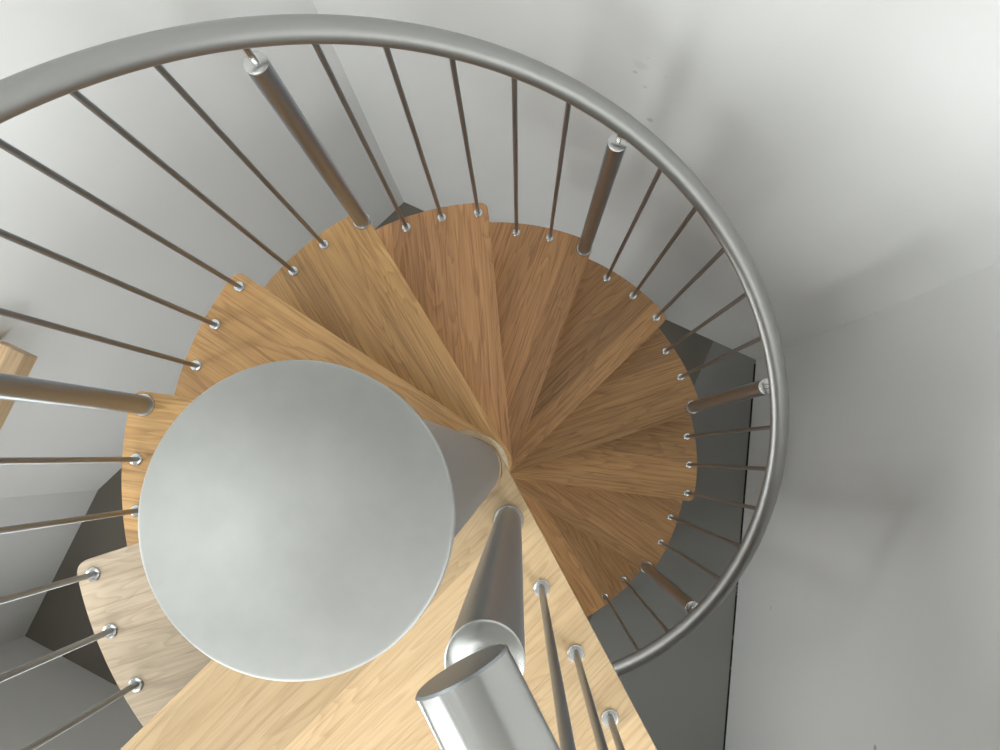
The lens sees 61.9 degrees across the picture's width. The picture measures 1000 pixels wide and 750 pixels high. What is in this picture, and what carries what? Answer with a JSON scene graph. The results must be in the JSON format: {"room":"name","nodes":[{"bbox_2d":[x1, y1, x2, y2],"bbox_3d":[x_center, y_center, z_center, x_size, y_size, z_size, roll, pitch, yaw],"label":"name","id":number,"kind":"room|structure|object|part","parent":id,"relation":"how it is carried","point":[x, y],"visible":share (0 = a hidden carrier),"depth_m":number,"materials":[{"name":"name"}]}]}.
{"room":"spiral staircase","nodes":[
{"label":"spiral staircase","id":0,"kind":"room"},
{"bbox_2d":[0,490,97,644],"bbox_3d":[-2.222,0.639,1.532,0.120,5.000,0.763,25,86,3],"label":"wall","id":1,"kind":"structure","parent":0,"point":[32,558],"depth_m":3.75,"materials":[{"name":"white paint"}]},
{"bbox_2d":[0,636,142,749],"bbox_3d":[-0.760,1.861,1.381,3.574,5.000,0.120,27,86,4],"label":"wall","id":2,"kind":"structure","parent":0,"point":[34,702],"depth_m":3.58,"materials":[{"name":"white paint"}]},
{"bbox_2d":[0,0,403,497],"bbox_3d":[-1.313,-0.432,1.614,2.046,5.000,0.120,-44,85,-3],"label":"wall","id":3,"kind":"structure","parent":0,"point":[63,135],"depth_m":2.57,"materials":[{"name":"white paint"}]},
{"bbox_2d":[0,341,37,429],"bbox_3d":[-1.724,0.311,2.387,0.360,0.070,0.980,25,86,4],"label":"ledge","id":4,"kind":"object","parent":3,"relation":"attached to","point":[14,360],"visible":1,"depth_m":2.38,"materials":[{"name":"beige wood"}]},
{"bbox_2d":[25,202,755,749],"bbox_3d":[-0.115,0.842,4.026,3.572,0.100,2.796,25,86,3],"label":"floor","id":5,"kind":"structure","parent":0,"point":[679,696],"depth_m":3.96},
{"bbox_2d":[138,360,501,681],"bbox_3d":[-0.026,0.227,2.149,0.108,3.750,0.108,0,85,1],"label":"steel column","id":6,"kind":"structure","parent":5,"relation":"on","point":[297,519],"depth_m":0.28,"materials":[{"name":"grey metal"}]},
{"bbox_2d":[77,436,508,726],"bbox_3d":[-0.295,0.452,1.449,0.774,0.040,0.510,-18,84,0],"label":"stair tread","id":7,"kind":"structure","parent":6,"relation":"attached to","point":[146,645],"depth_m":1.44,"materials":[{"name":"brown wood"}]},
{"bbox_2d":[0,567,100,603],"bbox_3d":[-0.717,0.302,0.986,0.026,0.930,0.026,0,85,1],"label":"baluster","id":8,"kind":"object","parent":7,"relation":"on","point":[92,574],"visible":1,"depth_m":1.32,"materials":[{"name":"silver metal"}]},
{"bbox_2d":[0,623,117,681],"bbox_3d":[-0.683,0.394,0.943,0.026,0.996,0.026,0,85,1],"label":"baluster","id":9,"kind":"object","parent":7,"relation":"on","point":[110,630],"visible":1,"depth_m":1.28,"materials":[{"name":"silver metal"}]},
{"bbox_2d":[20,677,143,749],"bbox_3d":[-0.636,0.480,0.901,0.026,1.061,0.026,0,85,1],"label":"baluster","id":10,"kind":"object","parent":7,"relation":"on","point":[135,684],"visible":1,"depth_m":1.26,"materials":[{"name":"silver metal"}]},
{"bbox_2d":[122,391,509,545],"bbox_3d":[-0.391,0.334,1.662,0.774,0.040,0.510,7,85,2],"label":"stair tread","id":11,"kind":"structure","parent":6,"relation":"attached to","point":[143,434],"depth_m":1.67,"materials":[{"name":"brown wood"}]},
{"bbox_2d":[0,504,138,533],"bbox_3d":[-0.733,0.219,1.127,0.026,1.061,0.026,0,85,1],"label":"baluster","id":12,"kind":"object","parent":11,"relation":"on","point":[133,510],"visible":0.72,"depth_m":1.40,"materials":[{"name":"silver metal"}]},
{"bbox_2d":[0,453,141,465],"bbox_3d":[-0.738,0.121,1.170,0.026,0.996,0.026,0,85,1],"label":"baluster","id":13,"kind":"object","parent":11,"relation":"on","point":[135,459],"visible":1,"depth_m":1.41,"materials":[{"name":"silver metal"}]},
{"bbox_3d":[-0.738,0.121,1.169,0.010,0.994,0.010,0,85,1],"label":"rod","id":14,"kind":"part","parent":13,"relation":"part of","materials":[{"name":"silver metal"}]},
{"bbox_2d":[0,373,154,415],"bbox_3d":[-0.727,0.016,1.212,0.046,0.931,0.046,0,85,1],"label":"post","id":15,"kind":"object","parent":11,"relation":"on","point":[12,387],"visible":1,"depth_m":1.38,"materials":[{"name":"silver metal"}]},
{"bbox_2d":[174,274,510,471],"bbox_3d":[-0.417,0.185,1.876,0.774,0.040,0.510,33,86,4],"label":"stair tread","id":16,"kind":"structure","parent":6,"relation":"attached to","point":[257,327],"depth_m":1.88,"materials":[{"name":"brown wood"}]},
{"bbox_2d":[0,308,201,370],"bbox_3d":[-0.698,-0.072,1.354,0.026,1.061,0.026,0,85,1],"label":"baluster","id":17,"kind":"object","parent":16,"relation":"on","point":[195,365],"visible":1,"depth_m":1.42,"materials":[{"name":"silver metal"}]},
{"bbox_2d":[0,228,220,329],"bbox_3d":[-0.657,-0.162,1.394,0.026,0.996,0.026,0,85,1],"label":"baluster","id":18,"kind":"object","parent":16,"relation":"on","point":[214,324],"visible":1,"depth_m":1.36,"materials":[{"name":"silver metal"}]},
{"bbox_2d":[0,138,244,291],"bbox_3d":[-0.604,-0.245,1.434,0.026,0.930,0.026,0,85,1],"label":"baluster","id":19,"kind":"object","parent":16,"relation":"on","point":[239,286],"visible":1,"depth_m":1.28,"materials":[{"name":"silver metal"}]},
{"bbox_2d":[264,216,511,470],"bbox_3d":[-0.368,0.040,2.087,0.510,0.040,0.774,-31,85,-2],"label":"stair tread","id":20,"kind":"structure","parent":6,"relation":"attached to","point":[353,288],"depth_m":2.09,"materials":[{"name":"brown wood"}]},
{"bbox_2d":[70,91,297,275],"bbox_3d":[-0.533,-0.313,1.572,0.026,1.061,0.026,0,85,1],"label":"baluster","id":21,"kind":"object","parent":20,"relation":"on","point":[292,270],"visible":0.94,"depth_m":1.35,"materials":[{"name":"silver metal"}]},
{"bbox_2d":[154,65,328,249],"bbox_3d":[-0.456,-0.377,1.609,0.026,0.996,0.026,0,85,1],"label":"baluster","id":22,"kind":"object","parent":20,"relation":"on","point":[323,244],"visible":0.93,"depth_m":1.43,"materials":[{"name":"silver metal"}]},
{"bbox_2d":[242,48,370,229],"bbox_3d":[-0.359,-0.434,1.645,0.046,0.931,0.046,0,85,1],"label":"post","id":23,"kind":"object","parent":20,"relation":"on","point":[256,64],"visible":0.94,"depth_m":1.48,"materials":[{"name":"silver metal"}]},
{"bbox_2d":[0,14,788,675],"bbox_3d":[-0.042,0.164,1.494,1.419,2.432,1.419,0,85,1],"label":"handrail","id":24,"kind":"object","parent":23,"relation":"attached to","point":[23,91],"visible":0.84,"depth_m":1.38,"materials":[{"name":"silver metal"}]},
{"bbox_2d":[120,430,656,749],"bbox_3d":[-0.064,0.537,1.236,1.060,0.041,0.909,0,85,1],"label":"landing","id":25,"kind":"object","parent":6,"relation":"attached to","point":[372,705],"visible":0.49,"depth_m":1.23,"materials":[{"name":"brown wood"}]},
{"bbox_2d":[444,505,524,674],"bbox_3d":[0.002,0.174,0.795,0.046,0.905,0.046,0,85,1],"label":"post","id":26,"kind":"object","parent":25,"relation":"on","point":[491,613],"visible":0.72,"depth_m":0.47,"materials":[{"name":"silver metal"}]},
{"bbox_2d":[415,644,559,749],"bbox_3d":[0.132,0.396,0.299,0.041,0.041,0.636,-28,85,-1],"label":"handrail","id":27,"kind":"object","parent":26,"relation":"attached to","point":[483,700],"visible":1,"depth_m":0.31,"materials":[{"name":"silver metal"}]},
{"bbox_2d":[533,579,575,749],"bbox_3d":[0.051,0.273,0.785,0.026,0.903,0.026,0,85,1],"label":"baluster","id":28,"kind":"object","parent":25,"relation":"on","point":[541,588],"visible":1,"depth_m":0.73,"materials":[{"name":"silver metal"}]},
{"bbox_2d":[567,644,607,749],"bbox_3d":[0.101,0.366,0.775,0.026,0.903,0.026,0,85,1],"label":"baluster","id":29,"kind":"object","parent":25,"relation":"on","point":[575,653],"visible":1,"depth_m":1.00,"materials":[{"name":"silver metal"}]},
{"bbox_2d":[601,709,624,749],"bbox_3d":[0.150,0.457,0.765,0.026,0.903,0.026,0,85,1],"label":"baluster","id":30,"kind":"object","parent":25,"relation":"on","point":[609,717],"visible":1,"depth_m":1.19,"materials":[{"name":"silver metal"}]},
{"bbox_3d":[0.150,0.457,0.764,0.010,0.902,0.010,0,85,1],"label":"rod","id":31,"kind":"part","parent":30,"relation":"part of","materials":[{"name":"silver metal"}]},
{"bbox_2d":[376,203,511,468],"bbox_3d":[-0.252,-0.070,2.294,0.510,0.040,0.774,-6,84,1],"label":"stair tread","id":32,"kind":"structure","parent":6,"relation":"attached to","point":[448,266],"depth_m":2.29,"materials":[{"name":"brown wood"}]},
{"bbox_2d":[312,44,410,231],"bbox_3d":[-0.271,-0.459,1.779,0.026,1.061,0.026,0,85,1],"label":"baluster","id":33,"kind":"object","parent":32,"relation":"on","point":[406,227],"visible":0.93,"depth_m":1.59,"materials":[{"name":"silver metal"}]},
{"bbox_2d":[383,47,445,221],"bbox_3d":[-0.172,-0.483,1.812,0.026,0.996,0.026,0,85,1],"label":"baluster","id":34,"kind":"object","parent":32,"relation":"on","point":[441,217],"visible":0.91,"depth_m":1.66,"materials":[{"name":"silver metal"}]},
{"bbox_2d":[449,59,482,216],"bbox_3d":[-0.071,-0.493,1.843,0.026,0.930,0.026,0,85,1],"label":"baluster","id":35,"kind":"object","parent":32,"relation":"on","point":[478,212],"visible":0.92,"depth_m":1.72,"materials":[{"name":"silver metal"}]},
{"bbox_2d":[490,222,589,471],"bbox_3d":[-0.091,-0.120,2.494,0.510,0.040,0.774,20,85,3],"label":"stair tread","id":36,"kind":"structure","parent":6,"relation":"attached to","point":[537,280],"depth_m":2.48,"materials":[{"name":"brown wood"}]},
{"bbox_2d":[511,78,520,235],"bbox_3d":[0.037,-0.478,1.973,0.026,1.061,0.026,0,85,1],"label":"baluster","id":37,"kind":"object","parent":36,"relation":"on","point":[516,231],"visible":0.94,"depth_m":1.82,"materials":[{"name":"silver metal"}]},
{"bbox_3d":[0.037,-0.478,1.972,0.010,1.059,0.010,0,85,1],"label":"rod","id":38,"kind":"part","parent":37,"relation":"part of","materials":[{"name":"silver metal"}]},
{"bbox_2d":[546,102,570,241],"bbox_3d":[0.138,-0.458,2.001,0.026,0.996,0.026,0,85,1],"label":"baluster","id":39,"kind":"object","parent":36,"relation":"on","point":[549,237],"visible":0.96,"depth_m":1.88,"materials":[{"name":"silver metal"}]},
{"bbox_2d":[576,133,626,256],"bbox_3d":[0.240,-0.421,2.028,0.046,0.931,0.046,0,85,1],"label":"post","id":40,"kind":"object","parent":36,"relation":"on","point":[616,146],"visible":0.91,"depth_m":1.89,"materials":[{"name":"silver metal"}]},
{"bbox_2d":[521,492,639,616],"bbox_3d":[0.345,0.527,3.418,0.510,0.040,0.774,-32,85,-2],"label":"stair tread","id":41,"kind":"structure","parent":6,"relation":"attached to","point":[591,569],"depth_m":3.38,"materials":[{"name":"brown wood"}]},
{"bbox_2d":[602,593,638,650],"bbox_3d":[0.412,0.844,2.866,0.026,0.996,0.026,0,85,1],"label":"baluster","id":42,"kind":"object","parent":41,"relation":"on","point":[604,595],"visible":0.91,"depth_m":2.84,"materials":[{"name":"silver metal"}]},
{"bbox_2d":[621,576,668,631],"bbox_3d":[0.487,0.774,2.838,0.026,1.061,0.026,0,85,1],"label":"baluster","id":43,"kind":"object","parent":41,"relation":"on","point":[623,578],"visible":0.97,"depth_m":2.78,"materials":[{"name":"silver metal"}]},
{"bbox_2d":[511,259,665,470],"bbox_3d":[0.085,-0.095,2.687,0.774,0.040,0.510,-44,85,-3],"label":"stair tread","id":44,"kind":"structure","parent":6,"relation":"attached to","point":[603,326],"depth_m":2.66,"materials":[{"name":"brown wood"}]},
{"bbox_2d":[603,169,661,281],"bbox_3d":[0.332,-0.363,2.154,0.026,1.061,0.026,0,85,1],"label":"baluster","id":45,"kind":"object","parent":44,"relation":"on","point":[606,277],"visible":0.92,"depth_m":2.02,"materials":[{"name":"silver metal"}]},
{"bbox_2d":[629,207,696,299],"bbox_3d":[0.415,-0.301,2.179,0.026,0.996,0.026,0,85,1],"label":"baluster","id":46,"kind":"object","parent":44,"relation":"on","point":[633,295],"visible":0.96,"depth_m":2.07,"materials":[{"name":"silver metal"}]},
{"bbox_2d":[652,248,723,320],"bbox_3d":[0.488,-0.228,2.203,0.026,0.930,0.026,0,85,1],"label":"baluster","id":47,"kind":"object","parent":44,"relation":"on","point":[656,317],"visible":0.95,"depth_m":2.15,"materials":[{"name":"silver metal"}]},
{"bbox_2d":[514,479,682,569],"bbox_3d":[0.384,0.344,3.236,0.774,0.040,0.510,33,86,4],"label":"stair tread","id":48,"kind":"structure","parent":6,"relation":"attached to","point":[631,526],"depth_m":3.19,"materials":[{"name":"brown wood"}]},
{"bbox_2d":[640,561,697,613],"bbox_3d":[0.546,0.687,2.711,0.046,0.931,0.046,0,85,1],"label":"post","id":49,"kind":"object","parent":48,"relation":"on","point":[686,602],"visible":0.81,"depth_m":2.62,"materials":[{"name":"silver metal"}]},
{"bbox_2d":[658,539,719,579],"bbox_3d":[0.602,0.590,2.687,0.026,0.996,0.026,0,85,1],"label":"baluster","id":50,"kind":"object","parent":48,"relation":"on","point":[660,541],"visible":0.91,"depth_m":2.64,"materials":[{"name":"silver metal"}]},
{"bbox_2d":[667,514,739,546],"bbox_3d":[0.640,0.494,2.662,0.026,1.061,0.026,0,85,1],"label":"baluster","id":51,"kind":"object","parent":48,"relation":"on","point":[670,517],"visible":0.91,"depth_m":2.60,"materials":[{"name":"silver metal"}]},
{"bbox_2d":[510,328,697,473],"bbox_3d":[0.240,0.003,2.873,0.774,0.040,0.510,-19,84,0],"label":"stair tread","id":52,"kind":"structure","parent":6,"relation":"attached to","point":[645,391],"depth_m":2.84,"materials":[{"name":"brown wood"}]},
{"bbox_2d":[662,292,746,354],"bbox_3d":[0.555,-0.133,2.326,0.026,1.061,0.026,0,85,1],"label":"baluster","id":53,"kind":"object","parent":52,"relation":"on","point":[666,350],"visible":0.94,"depth_m":2.22,"materials":[{"name":"silver metal"}]},
{"bbox_2d":[677,336,760,380],"bbox_3d":[0.605,-0.041,2.349,0.026,0.996,0.026,0,85,1],"label":"baluster","id":54,"kind":"object","parent":52,"relation":"on","point":[680,376],"visible":0.94,"depth_m":2.27,"materials":[{"name":"silver metal"}]},
{"bbox_2d":[686,378,768,413],"bbox_3d":[0.643,0.064,2.370,0.046,0.931,0.046,0,85,1],"label":"post","id":55,"kind":"object","parent":52,"relation":"on","point":[759,388],"visible":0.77,"depth_m":2.26,"materials":[{"name":"silver metal"}]},
{"bbox_2d":[511,414,696,500],"bbox_3d":[0.347,0.158,3.055,0.774,0.040,0.510,7,85,2],"label":"stair tread","id":56,"kind":"structure","parent":6,"relation":"attached to","point":[651,461],"depth_m":3.02,"materials":[{"name":"brown wood"}]},
{"bbox_2d":[684,489,755,509],"bbox_3d":[0.663,0.380,2.539,0.026,0.930,0.026,0,85,1],"label":"baluster","id":57,"kind":"object","parent":56,"relation":"on","point":[687,492],"visible":0.93,"depth_m":2.50,"materials":[{"name":"silver metal"}]},
{"bbox_2d":[686,461,765,470],"bbox_3d":[0.671,0.276,2.516,0.026,0.996,0.026,0,85,1],"label":"baluster","id":58,"kind":"object","parent":56,"relation":"on","point":[689,464],"visible":0.94,"depth_m":2.45,"materials":[{"name":"silver metal"}]},
{"bbox_2d":[684,425,769,439],"bbox_3d":[0.665,0.172,2.493,0.026,1.061,0.026,0,85,1],"label":"baluster","id":59,"kind":"object","parent":56,"relation":"on","point":[687,436],"visible":0.93,"depth_m":2.41,"materials":[{"name":"silver metal"}]},
{"bbox_2d":[312,0,999,359],"bbox_3d":[0.347,-0.759,1.606,1.890,5.000,0.120,25,86,3],"label":"wall","id":60,"kind":"structure","parent":0,"point":[851,148],"depth_m":2.02,"materials":[{"name":"white paint"}]},
{"bbox_2d":[725,262,999,749],"bbox_3d":[1.080,1.154,1.406,0.120,5.000,2.946,6,85,2],"label":"wall","id":61,"kind":"structure","parent":0,"point":[867,617],"depth_m":2.47,"materials":[{"name":"white paint"}]},
{"bbox_2d":[723,364,755,749],"bbox_3d":[1.074,1.385,3.895,0.008,0.003,2.906,6,85,2],"label":"trim","id":62,"kind":"structure","parent":61,"relation":"attached to","point":[754,364],"depth_m":3.93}
]}

